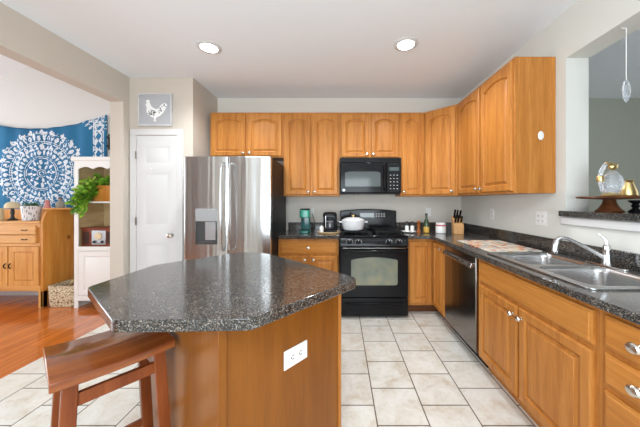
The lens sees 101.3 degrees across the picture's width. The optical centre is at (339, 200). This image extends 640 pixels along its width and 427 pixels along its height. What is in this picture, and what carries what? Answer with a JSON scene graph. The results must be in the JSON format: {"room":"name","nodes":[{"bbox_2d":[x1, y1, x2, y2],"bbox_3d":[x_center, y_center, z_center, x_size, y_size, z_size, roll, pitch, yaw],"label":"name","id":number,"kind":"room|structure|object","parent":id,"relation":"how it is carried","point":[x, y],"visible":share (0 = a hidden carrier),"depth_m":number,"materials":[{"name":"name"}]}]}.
{"room":"kitchen","nodes":[
{"label":"kitchen","id":0,"kind":"room"},
{"bbox_2d":[0,54,28,77],"bbox_3d":[-4.575,-1.830,0.500,4.250,1.680,6.500,0,0,0],"label":"ceiling","id":1,"kind":"structure","parent":0,"point":[8,66],"depth_m":3.55,"materials":[{"name":"white paint"}]},
{"bbox_2d":[0,2,129,279],"bbox_3d":[-2.515,-0.665,0.450,0.150,3.950,6.400,0,0,0],"label":"wall","id":2,"kind":"structure","parent":0,"point":[24,41],"depth_m":2.67,"materials":[{"name":"beige paint"}]},
{"bbox_2d":[130,78,197,259],"bbox_3d":[-2.073,-0.060,3.090,0.734,2.740,0.100,0,0,0],"label":"wall","id":3,"kind":"structure","parent":0,"point":[184,91],"depth_m":3.04,"materials":[{"name":"beige paint"}]},
{"bbox_2d":[138,93,172,125],"bbox_3d":[-2.130,-1.052,3.025,0.390,0.375,0.029,0,0,0],"label":"framed picture","id":4,"kind":"object","parent":3,"relation":"attached to","point":[154,109],"visible":1,"depth_m":3.02,"materials":[{"name":"grey paper"}]},
{"bbox_2d":[130,129,183,272],"bbox_3d":[-2.118,0.240,3.000,0.610,2.140,0.080,0,0,0],"label":"door","id":5,"kind":"structure","parent":3,"relation":"in","point":[156,162],"depth_m":3.03,"materials":[{"name":"white wood"}]},
{"bbox_2d":[198,82,217,155],"bbox_3d":[-1.758,-0.060,3.395,0.104,2.740,0.510,0,0,0],"label":"wall","id":6,"kind":"structure","parent":0,"point":[207,102],"depth_m":3.30,"materials":[{"name":"beige paint"}]},
{"bbox_2d":[0,295,538,426],"bbox_3d":[-0.300,1.360,0.500,12.600,0.100,6.500,0,0,0],"label":"floor","id":7,"kind":"structure","parent":0,"point":[412,370],"depth_m":1.96,"materials":[{"name":"tile"}]},
{"bbox_2d":[0,209,73,307],"bbox_3d":[-4.340,0.710,3.384,1.390,1.200,0.412,0,0,0],"label":"sideboard","id":8,"kind":"object","parent":7,"relation":"on","point":[36,255],"visible":0.85,"depth_m":3.21,"materials":[{"name":"brown wood"}]},
{"bbox_2d":[0,208,3,220],"bbox_3d":[-4.335,0.170,3.340,0.070,0.156,0.070,0,0,0],"label":"pillar candle","id":9,"kind":"object","parent":8,"relation":"on","point":[1,209],"visible":0.9,"depth_m":3.33,"materials":[{"name":"beige wax"}]},
{"bbox_2d":[4,202,20,220],"bbox_3d":[-4.200,0.128,3.360,0.144,0.240,0.144,0,0,0],"label":"mushroom lamp","id":10,"kind":"object","parent":8,"relation":"on","point":[12,205],"visible":0.95,"depth_m":3.34,"materials":[{"name":"grey"}]},
{"bbox_2d":[20,202,41,220],"bbox_3d":[-3.925,0.131,3.331,0.218,0.233,0.191,0,0,42],"label":"potted plant","id":11,"kind":"object","parent":8,"relation":"on","point":[32,211],"visible":1,"depth_m":3.29,"materials":[{"name":"green plant"}]},
{"bbox_2d":[42,208,70,209],"bbox_3d":[-3.660,0.100,3.430,0.333,0.020,0.296,0,0,0],"label":"wooden platter","id":12,"kind":"object","parent":8,"relation":"on","point":[42,208],"visible":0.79,"depth_m":3.31,"materials":[{"name":"brown wood"}]},
{"bbox_2d":[44,200,50,207],"bbox_3d":[-3.765,0.038,3.370,0.064,0.112,0.064,0,0,0],"label":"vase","id":13,"kind":"object","parent":12,"relation":"on","point":[47,202],"visible":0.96,"depth_m":3.35,"materials":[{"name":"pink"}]},
{"bbox_2d":[55,197,64,207],"bbox_3d":[-3.630,0.022,3.400,0.088,0.145,0.088,0,0,0],"label":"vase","id":14,"kind":"object","parent":12,"relation":"on","point":[59,204],"visible":0.96,"depth_m":3.38,"materials":[{"name":"grey ceramic"}]},
{"bbox_2d":[48,279,73,306],"bbox_3d":[-3.445,1.178,3.360,0.339,0.260,0.289,0,0,0],"label":"wicker basket","id":15,"kind":"object","parent":7,"relation":"on","point":[61,294],"visible":0.7,"depth_m":3.23,"materials":[{"name":"beige wicker"}]},
{"bbox_2d":[71,157,109,307],"bbox_3d":[-2.945,0.385,3.385,0.650,1.850,0.410,0,0,0],"label":"shelf unit","id":16,"kind":"object","parent":7,"relation":"on","point":[91,264],"visible":0.41,"depth_m":3.20,"materials":[{"name":"white paint"}]},
{"bbox_2d":[64,173,109,217],"bbox_3d":[-3.024,-0.075,3.289,0.519,0.554,0.452,0,0,0],"label":"trailing plant","id":17,"kind":"object","parent":16,"relation":"on","point":[97,190],"visible":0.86,"depth_m":3.20,"materials":[{"name":"green plant"}]},
{"bbox_2d":[80,226,109,246],"bbox_3d":[-3.000,0.450,3.341,0.440,0.240,0.227,0,0,0],"label":"clock radio","id":18,"kind":"object","parent":16,"relation":"on","point":[93,236],"visible":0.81,"depth_m":3.25,"materials":[{"name":"red wood"}]},
{"bbox_2d":[84,232,88,243],"bbox_3d":[-3.151,0.455,3.249,0.077,0.150,0.004,0,0,0],"label":"speaker grille","id":19,"kind":"object","parent":18,"relation":"attached to","point":[86,234],"depth_m":3.25,"materials":[{"name":"brown"}]},
{"bbox_2d":[43,330,174,426],"bbox_3d":[-0.942,0.948,1.085,0.335,0.725,0.370,0,0,39],"label":"bar stool","id":20,"kind":"object","parent":7,"relation":"on","point":[70,364],"visible":0.91,"depth_m":1.03,"materials":[{"name":"brown wood"}]},
{"bbox_2d":[184,156,285,260],"bbox_3d":[-1.175,0.407,3.071,0.910,1.745,0.859,0,0,0],"label":"refrigerator","id":21,"kind":"object","parent":7,"relation":"on","point":[233,204],"visible":0.66,"depth_m":2.72,"materials":[{"name":"silver metal"}]},
{"bbox_2d":[151,294,340,426],"bbox_3d":[-0.516,0.875,1.414,0.808,0.871,0.665,0,0,40],"label":"base cabinet","id":22,"kind":"object","parent":7,"relation":"on","point":[215,378],"visible":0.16,"depth_m":1.10,"materials":[{"name":"brown wood"}]},
{"bbox_2d":[88,252,355,332],"bbox_3d":[-0.614,0.417,1.373,1.125,0.042,0.986,0,0,42],"label":"countertop","id":23,"kind":"structure","parent":22,"relation":"on","point":[240,291],"depth_m":1.13,"materials":[{"name":"stone"}]},
{"bbox_2d":[284,340,306,370],"bbox_3d":[-0.196,0.688,1.173,0.008,0.082,0.134,0,0,40],"label":"wall outlet","id":24,"kind":"object","parent":22,"relation":"attached to","point":[297,353],"visible":1,"depth_m":1.17,"materials":[{"name":"white plastic"}]},
{"bbox_2d":[290,352,294,361],"bbox_3d":[-0.209,0.688,1.154,0.003,0.036,0.032,0,0,40],"label":"receptacle","id":25,"kind":"object","parent":24,"relation":"attached to","point":[292,354],"depth_m":1.15,"materials":[{"name":"grey plastic"}]},
{"bbox_2d":[298,348,302,357],"bbox_3d":[-0.180,0.688,1.189,0.003,0.036,0.032,0,0,40],"label":"receptacle","id":26,"kind":"object","parent":24,"relation":"attached to","point":[300,350],"depth_m":1.19,"materials":[{"name":"grey plastic"}]},
{"bbox_2d":[278,239,338,271],"bbox_3d":[-0.365,0.873,3.315,0.700,0.874,0.663,0,0,0],"label":"base cabinet","id":27,"kind":"object","parent":7,"relation":"on","point":[322,253],"visible":0.43,"depth_m":3.02,"materials":[{"name":"brown wood"}]},
{"bbox_2d":[277,222,339,238],"bbox_3d":[-0.361,0.365,3.318,0.712,0.138,0.657,0,0,0],"label":"countertop","id":28,"kind":"structure","parent":27,"relation":"on","point":[293,232],"depth_m":3.19,"materials":[{"name":"stone"}]},
{"bbox_2d":[300,208,314,232],"bbox_3d":[-0.419,0.245,3.401,0.140,0.300,0.432,0,0,8],"label":"coffee maker","id":29,"kind":"object","parent":28,"relation":"on","point":[305,213],"visible":1,"depth_m":3.30,"materials":[{"name":"teal plastic"}]},
{"bbox_2d":[318,230,340,233],"bbox_3d":[-0.135,0.387,3.270,0.290,0.018,0.290,0,0,0],"label":"serving tray","id":30,"kind":"object","parent":28,"relation":"on","point":[337,230],"visible":0.62,"depth_m":3.16,"materials":[{"name":"brown wood"}]},
{"bbox_2d":[323,212,336,231],"bbox_3d":[-0.123,0.258,3.274,0.174,0.245,0.172,0,0,0],"label":"coffee machine","id":31,"kind":"object","parent":30,"relation":"on","point":[329,218],"visible":0.88,"depth_m":3.21,"materials":[{"name":"black plastic"}]},
{"bbox_2d":[338,209,407,315],"bbox_3d":[0.356,0.710,3.240,0.814,1.200,0.791,0,0,0],"label":"gas range","id":32,"kind":"object","parent":7,"relation":"on","point":[376,255],"depth_m":2.91,"materials":[{"name":"black metal"}]},
{"bbox_2d":[342,221,364,230],"bbox_3d":[0.160,0.295,3.180,0.276,0.112,0.276,0,0,0],"label":"pot","id":33,"kind":"object","parent":32,"relation":"on","point":[347,225],"depth_m":3.07,"materials":[{"name":"white ceramic"}]},
{"bbox_2d":[340,229,407,237],"bbox_3d":[0.381,0.398,3.239,0.764,0.025,0.632,0,0,0],"label":"cooktop","id":34,"kind":"object","parent":32,"relation":"in","point":[372,234],"depth_m":3.01,"materials":[{"name":"black metal"}]},
{"bbox_2d":[407,239,453,329],"bbox_3d":[1.230,0.873,3.158,0.915,0.874,0.979,0,0,0],"label":"base cabinet","id":35,"kind":"object","parent":7,"relation":"on","point":[426,258],"visible":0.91,"depth_m":3.02,"materials":[{"name":"brown wood"}]},
{"bbox_2d":[396,222,639,324],"bbox_3d":[1.228,0.365,2.154,0.919,0.138,2.987,0,0,0],"label":"countertop","id":36,"kind":"structure","parent":35,"relation":"on","point":[623,304],"depth_m":1.72,"materials":[{"name":"stone"}]},
{"bbox_2d":[416,220,420,232],"bbox_3d":[0.985,0.319,3.280,0.054,0.154,0.054,0,0,0],"label":"pepper mill","id":37,"kind":"object","parent":36,"relation":"on","point":[418,221],"visible":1,"depth_m":3.26,"materials":[{"name":"brown wood"}]},
{"bbox_2d":[423,213,428,232],"bbox_3d":[1.075,0.274,3.260,0.070,0.243,0.070,0,0,0],"label":"oil bottle","id":38,"kind":"object","parent":36,"relation":"on","point":[426,222],"visible":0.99,"depth_m":3.23,"materials":[{"name":"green glass"}]},
{"bbox_2d":[435,222,445,233],"bbox_3d":[1.245,0.328,3.240,0.122,0.135,0.122,0,0,0],"label":"canister","id":39,"kind":"object","parent":36,"relation":"on","point":[440,226],"visible":1,"depth_m":3.19,"materials":[{"name":"white ceramic"}]},
{"bbox_2d":[451,216,463,233],"bbox_3d":[1.424,0.288,3.179,0.110,0.214,0.160,0,0,12],"label":"knife block","id":40,"kind":"object","parent":36,"relation":"on","point":[457,228],"visible":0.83,"depth_m":3.11,"materials":[{"name":"brown wood"}]},
{"bbox_2d":[457,240,541,251],"bbox_3d":[1.365,0.392,2.315,0.420,0.008,0.570,0,0,0],"label":"drying mat","id":41,"kind":"object","parent":36,"relation":"on","point":[487,245],"visible":0.99,"depth_m":2.23,"materials":[{"name":"fabric"}]},
{"bbox_2d":[487,252,639,290],"bbox_3d":[1.365,0.475,1.575,0.520,0.176,0.840,0,0,0],"label":"sink","id":42,"kind":"object","parent":36,"relation":"in","point":[570,269],"visible":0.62,"depth_m":1.55,"materials":[{"name":"silver metal"}]},
{"bbox_2d":[551,234,630,271],"bbox_3d":[1.464,0.291,1.555,0.299,0.192,0.240,0,0,0],"label":"faucet","id":43,"kind":"object","parent":36,"relation":"on","point":[606,257],"visible":1,"depth_m":1.56,"materials":[{"name":"silver metal"}]},
{"bbox_3d":[0.865,0.387,3.300,0.190,0.017,0.190,0,0,0],"label":"plate","id":44,"kind":"object","parent":36,"relation":"on","visible":0},
{"bbox_2d":[405,221,408,231],"bbox_3d":[0.840,0.322,3.290,0.050,0.131,0.049,0,0,0],"label":"shaker","id":45,"kind":"object","parent":44,"relation":"on","point":[406,222],"visible":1,"depth_m":3.27,"materials":[{"name":"white ceramic"}]},
{"bbox_2d":[410,221,413,231],"bbox_3d":[0.907,0.322,3.290,0.050,0.131,0.049,0,0,0],"label":"shaker","id":46,"kind":"object","parent":44,"relation":"on","point":[411,222],"visible":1,"depth_m":3.27,"materials":[{"name":"white ceramic"}]},
{"bbox_2d":[443,245,488,367],"bbox_3d":[1.338,0.876,2.360,0.613,0.868,0.604,0,0,0],"label":"dishwasher","id":47,"kind":"object","parent":7,"relation":"on","point":[461,268],"visible":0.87,"depth_m":2.26,"materials":[{"name":"silver"}]},
{"bbox_2d":[479,259,598,426],"bbox_3d":[1.359,0.873,1.575,0.655,0.874,0.950,0,0,0],"label":"base cabinet","id":48,"kind":"object","parent":7,"relation":"on","point":[540,342],"visible":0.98,"depth_m":1.40,"materials":[{"name":"brown wood"}]},
{"bbox_2d":[599,309,639,426],"bbox_3d":[1.358,0.873,0.888,0.658,0.874,0.420,0,0,0],"label":"base cabinet","id":49,"kind":"object","parent":7,"relation":"on","point":[619,338],"visible":0.89,"depth_m":1.01,"materials":[{"name":"brown wood"}]},
{"bbox_2d":[0,0,639,97],"bbox_3d":[1.730,-1.490,0.500,8.340,0.120,6.500,0,0,0],"label":"ceiling","id":50,"kind":"structure","parent":0,"point":[271,48],"depth_m":2.33,"materials":[{"name":"white paint"}]},
{"bbox_2d":[196,40,221,53],"bbox_3d":[-1.216,-1.422,2.433,0.216,0.014,0.216,0,0,0],"label":"recessed light","id":51,"kind":"object","parent":50,"relation":"in","point":[210,47],"visible":1,"depth_m":2.42,"materials":[{"name":"white plastic"}]},
{"bbox_2d":[394,37,417,50],"bbox_3d":[0.600,-1.422,2.386,0.216,0.014,0.216,0,0,0],"label":"recessed light","id":52,"kind":"object","parent":50,"relation":"in","point":[405,43],"visible":1,"depth_m":2.37,"materials":[{"name":"white"}]},
{"bbox_2d":[0,67,639,272],"bbox_3d":[-0.350,-0.690,3.710,12.700,4.000,0.120,0,0,0],"label":"wall","id":53,"kind":"structure","parent":0,"point":[409,209],"depth_m":3.65,"materials":[{"name":"beige paint"}]},
{"bbox_2d":[0,291,37,294],"bbox_3d":[-4.585,1.245,3.641,3.990,0.130,0.018,0,0,0],"label":"baseboard","id":54,"kind":"structure","parent":53,"relation":"attached to","point":[1,292],"depth_m":3.63,"materials":[{"name":"white wood"}]},
{"bbox_2d":[0,115,106,208],"bbox_3d":[-4.226,-0.362,3.615,2.001,1.665,0.036,0,0,0],"label":"tapestry","id":55,"kind":"object","parent":53,"relation":"attached to","point":[36,165],"visible":0.58,"depth_m":3.62},
{"bbox_2d":[107,134,109,149],"bbox_3d":[-3.195,-0.820,3.619,0.060,0.220,0.060,0,0,0],"label":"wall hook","id":56,"kind":"object","parent":53,"relation":"attached to","point":[108,136],"visible":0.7,"depth_m":3.64,"materials":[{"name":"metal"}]},
{"bbox_2d":[210,113,283,160],"bbox_3d":[-1.188,-0.843,3.470,0.933,0.575,0.356,0,0,0],"label":"upper cabinet","id":57,"kind":"object","parent":53,"relation":"attached to","point":[231,134],"visible":0.94,"depth_m":3.33,"materials":[{"name":"brown wood"}]},
{"bbox_2d":[284,113,339,196],"bbox_3d":[-0.362,-0.596,3.470,0.715,1.068,0.356,0,0,0],"label":"upper cabinet","id":58,"kind":"object","parent":53,"relation":"attached to","point":[311,140],"visible":1,"depth_m":3.33,"materials":[{"name":"brown wood"}]},
{"bbox_2d":[288,222,339,229],"bbox_3d":[-0.361,0.346,3.636,0.712,0.100,0.021,0,0,0],"label":"backsplash","id":59,"kind":"structure","parent":53,"relation":"attached to","point":[291,225],"depth_m":3.63,"materials":[{"name":"stone"}]},
{"bbox_2d":[340,113,399,157],"bbox_3d":[0.382,-0.835,3.470,0.770,0.590,0.356,0,0,0],"label":"upper cabinet","id":60,"kind":"object","parent":53,"relation":"attached to","point":[362,135],"visible":0.98,"depth_m":3.33,"materials":[{"name":"brown wood"}]},
{"bbox_2d":[340,158,400,194],"bbox_3d":[0.382,-0.314,3.425,0.758,0.447,0.441,0,0,0],"label":"microwave","id":61,"kind":"object","parent":60,"relation":"attached to","point":[358,176],"visible":1,"depth_m":3.25,"materials":[{"name":"black"}]},
{"bbox_2d":[395,113,423,196],"bbox_3d":[0.923,-0.596,3.470,0.308,1.068,0.356,0,0,0],"label":"upper cabinet","id":62,"kind":"object","parent":53,"relation":"attached to","point":[411,124],"visible":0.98,"depth_m":3.33,"materials":[{"name":"brown wood"}]},
{"bbox_2d":[426,208,430,215],"bbox_3d":[1.230,0.153,3.643,0.072,0.118,0.014,0,0,0],"label":"wall outlet","id":63,"kind":"object","parent":53,"relation":"attached to","point":[428,210],"visible":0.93,"depth_m":3.64,"materials":[{"name":"white plastic"}]},
{"bbox_2d":[418,103,461,196],"bbox_3d":[1.383,-0.596,3.341,0.607,1.068,0.614,0,0,0],"label":"upper cabinet","id":64,"kind":"object","parent":53,"relation":"attached to","point":[440,125],"visible":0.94,"depth_m":3.17,"materials":[{"name":"brown wood"}]},
{"bbox_2d":[461,0,639,240],"bbox_3d":[1.775,-0.060,1.575,0.170,2.740,4.150,0,0,0],"label":"wall","id":65,"kind":"structure","parent":0,"point":[516,213],"depth_m":1.96,"materials":[{"name":"white paint"}]},
{"bbox_2d":[490,209,493,219],"bbox_3d":[1.686,0.145,2.905,0.008,0.118,0.072,0,0,0],"label":"wall outlet","id":66,"kind":"object","parent":65,"relation":"attached to","point":[491,210],"visible":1,"depth_m":2.89,"materials":[{"name":"white plastic"}]},
{"bbox_2d":[458,57,555,195],"bbox_3d":[1.502,-0.596,2.540,0.371,1.068,0.980,0,0,0],"label":"upper cabinet","id":67,"kind":"object","parent":65,"relation":"attached to","point":[501,152],"visible":1,"depth_m":2.08,"materials":[{"name":"brown wood"}]},
{"bbox_2d":[538,131,543,139],"bbox_3d":[1.566,-0.510,2.042,0.048,0.072,0.014,0,0,0],"label":"hook","id":68,"kind":"object","parent":67,"relation":"attached to","point":[540,134],"visible":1,"depth_m":2.04,"materials":[{"name":"white"}]},
{"bbox_2d":[396,222,639,271],"bbox_3d":[1.228,0.346,2.154,0.919,0.100,2.987,0,0,0],"label":"backsplash","id":69,"kind":"structure","parent":65,"relation":"attached to","point":[630,260],"depth_m":2.11,"materials":[{"name":"stone"}]},
{"bbox_2d":[535,211,546,225],"bbox_3d":[1.686,0.147,2.200,0.008,0.118,0.118,0,0,0],"label":"wall outlet","id":70,"kind":"object","parent":65,"relation":"attached to","point":[540,217],"visible":1,"depth_m":2.20,"materials":[{"name":"white plastic"}]},
{"bbox_2d":[560,217,639,231],"bbox_3d":[1.681,0.147,0.745,0.018,0.055,2.490,0,0,0],"label":"trim","id":71,"kind":"structure","parent":65,"relation":"attached to","point":[596,223],"depth_m":1.66,"materials":[{"name":"white"}]},
{"bbox_2d":[566,217,639,253],"bbox_3d":[1.775,0.713,0.730,0.170,1.195,2.460,0,0,0],"label":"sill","id":72,"kind":"structure","parent":65,"relation":"attached to","point":[629,241],"depth_m":1.66,"materials":[{"name":"white paint"}]},
{"bbox_2d":[559,211,639,221],"bbox_3d":[1.837,0.094,0.743,0.365,0.040,2.485,0,0,0],"label":"granite ledge","id":73,"kind":"object","parent":72,"relation":"on","point":[625,216],"visible":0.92,"depth_m":1.67,"materials":[{"name":"grey stone"}]},
{"bbox_2d":[575,196,639,211],"bbox_3d":[1.810,0.021,1.760,0.344,0.104,0.344,0,0,0],"label":"cake stand","id":74,"kind":"object","parent":73,"relation":"on","point":[609,203],"visible":0.98,"depth_m":1.72,"materials":[{"name":"brown wood"}]},
{"bbox_2d":[596,162,624,195],"bbox_3d":[1.752,-0.143,1.705,0.153,0.223,0.114,0,0,0],"label":"glass ornament","id":75,"kind":"object","parent":74,"relation":"on","point":[612,183],"visible":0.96,"depth_m":1.69,"materials":[{"name":"clear glass"}]},
{"bbox_2d":[620,180,638,195],"bbox_3d":[1.905,-0.086,1.735,0.096,0.107,0.096,0,0,0],"label":"vase","id":76,"kind":"object","parent":74,"relation":"on","point":[629,189],"visible":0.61,"depth_m":1.71,"materials":[{"name":"gold metal"}]},
{"bbox_2d":[627,200,639,212],"bbox_3d":[1.895,0.034,1.680,0.072,0.079,0.071,0,0,0],"label":"candle holder","id":77,"kind":"object","parent":73,"relation":"on","point":[635,205],"visible":0.99,"depth_m":1.67,"materials":[{"name":"black metal"}]},
{"bbox_2d":[621,28,630,101],"bbox_3d":[1.768,-0.840,1.620,0.057,0.460,0.020,0,0,0],"label":"suncatcher","id":78,"kind":"object","parent":65,"relation":"hanging from","point":[626,89],"visible":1,"depth_m":1.61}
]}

